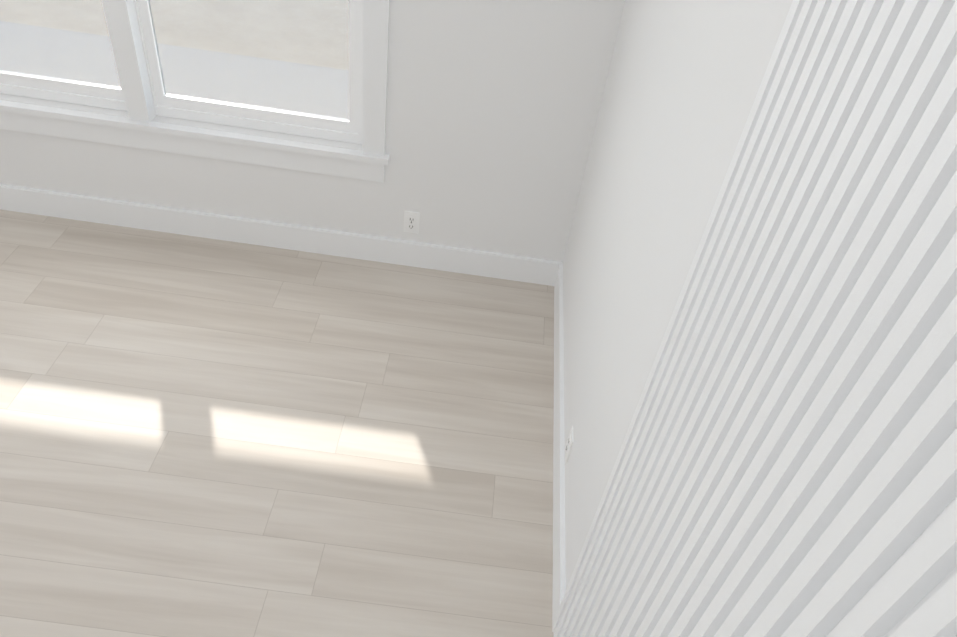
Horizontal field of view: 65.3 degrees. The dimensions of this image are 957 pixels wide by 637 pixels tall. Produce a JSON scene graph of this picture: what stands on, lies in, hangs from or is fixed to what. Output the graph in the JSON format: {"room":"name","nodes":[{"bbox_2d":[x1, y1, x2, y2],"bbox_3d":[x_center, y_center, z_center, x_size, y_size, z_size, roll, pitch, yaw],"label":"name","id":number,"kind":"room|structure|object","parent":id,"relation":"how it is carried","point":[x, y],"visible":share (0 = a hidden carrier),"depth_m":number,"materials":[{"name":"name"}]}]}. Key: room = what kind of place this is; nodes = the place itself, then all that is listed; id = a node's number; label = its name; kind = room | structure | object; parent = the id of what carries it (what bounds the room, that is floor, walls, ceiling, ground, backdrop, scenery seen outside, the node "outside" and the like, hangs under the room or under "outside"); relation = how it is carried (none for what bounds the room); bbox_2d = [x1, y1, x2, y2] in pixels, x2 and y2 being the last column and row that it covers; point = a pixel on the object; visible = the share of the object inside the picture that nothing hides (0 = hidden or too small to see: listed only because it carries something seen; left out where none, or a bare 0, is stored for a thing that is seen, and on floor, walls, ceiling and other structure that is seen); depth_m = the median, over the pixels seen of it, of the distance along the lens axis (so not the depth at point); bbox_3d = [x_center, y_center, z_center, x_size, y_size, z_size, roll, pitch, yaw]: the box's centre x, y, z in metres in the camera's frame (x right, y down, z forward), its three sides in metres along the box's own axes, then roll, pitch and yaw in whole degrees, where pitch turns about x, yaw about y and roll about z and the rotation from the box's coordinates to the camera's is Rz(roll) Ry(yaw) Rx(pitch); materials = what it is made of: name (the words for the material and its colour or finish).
{"room":"empty room","nodes":[
{"label":"empty room","id":0,"kind":"room"},
{"bbox_2d":[0,209,553,636],"bbox_3d":[-2.672,2.820,-0.058,5.665,0.120,10.290,8,42,-1],"label":"floor","id":1,"kind":"structure","parent":0,"point":[203,437],"depth_m":2.78,"materials":[{"name":"brown wood"}]},
{"bbox_2d":[0,0,624,261],"bbox_3d":[-2.092,-1.705,2.662,5.665,3.050,0.150,8,42,-1],"label":"wall","id":2,"kind":"structure","parent":0,"point":[492,109],"depth_m":3.26,"materials":[{"name":"white paint"}]},
{"bbox_2d":[0,0,389,181],"bbox_3d":[-1.358,-1.562,2.665,2.170,2.090,0.170,8,42,-1],"label":"window","id":3,"kind":"structure","parent":2,"relation":"in","point":[208,110],"depth_m":3.22,"materials":[{"name":"white plastic"}]},
{"bbox_2d":[0,184,555,285],"bbox_3d":[-1.648,-0.494,3.580,4.075,0.140,0.016,8,42,-1],"label":"baseboard","id":4,"kind":"structure","parent":2,"relation":"attached to","point":[272,234],"depth_m":3.58,"materials":[{"name":"white paint"}]},
{"bbox_2d":[404,211,419,233],"bbox_3d":[-0.312,-0.448,3.484,0.070,0.115,0.009,8,42,-1],"label":"electrical outlet","id":5,"kind":"object","parent":2,"relation":"attached to","point":[411,222],"visible":1,"depth_m":3.48,"materials":[{"name":"white plastic"}]},
{"bbox_2d":[563,0,792,588],"bbox_3d":[0.237,2.028,-1.072,0.150,3.050,9.990,8,42,-1],"label":"wall","id":6,"kind":"structure","parent":0,"point":[684,79],"depth_m":1.97,"materials":[{"name":"white paint"}]},
{"bbox_2d":[552,261,565,636],"bbox_3d":[-0.008,3.089,-0.103,0.016,0.140,9.990,8,42,-1],"label":"baseboard","id":7,"kind":"structure","parent":6,"relation":"attached to","point":[559,589],"depth_m":2.76,"materials":[{"name":"white paint"}]},
{"bbox_2d":[566,426,573,461],"bbox_3d":[0.317,0.441,2.615,0.009,0.115,0.070,8,42,-1],"label":"electrical outlet","id":8,"kind":"object","parent":6,"relation":"attached to","point":[570,441],"visible":1,"depth_m":2.60,"materials":[{"name":"white plastic"}]},
{"bbox_2d":[555,0,956,636],"bbox_3d":[0.311,0.662,0.384,0.030,2.958,2.500,8,42,-1],"label":"wall panel","id":9,"kind":"object","parent":6,"relation":"attached to","point":[785,464],"depth_m":0.86,"materials":[{"name":"white paint"}]},
{"label":"outside","id":10,"kind":"structure","parent":0,"visible":0},
{"bbox_2d":[0,0,348,69],"bbox_3d":[18.310,-26.877,37.084,200.000,0.300,220.000,8,42,-1],"label":"ground","id":11,"kind":"structure","parent":10,"point":[207,27],"depth_m":6.50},
{"bbox_2d":[0,21,348,118],"bbox_3d":[-2.875,-1.196,4.615,7.015,0.420,1.940,8,42,-1],"label":"porch","id":12,"kind":"object","parent":11,"relation":"on","point":[258,76],"depth_m":4.94,"materials":[{"name":"white concrete"}]}
]}

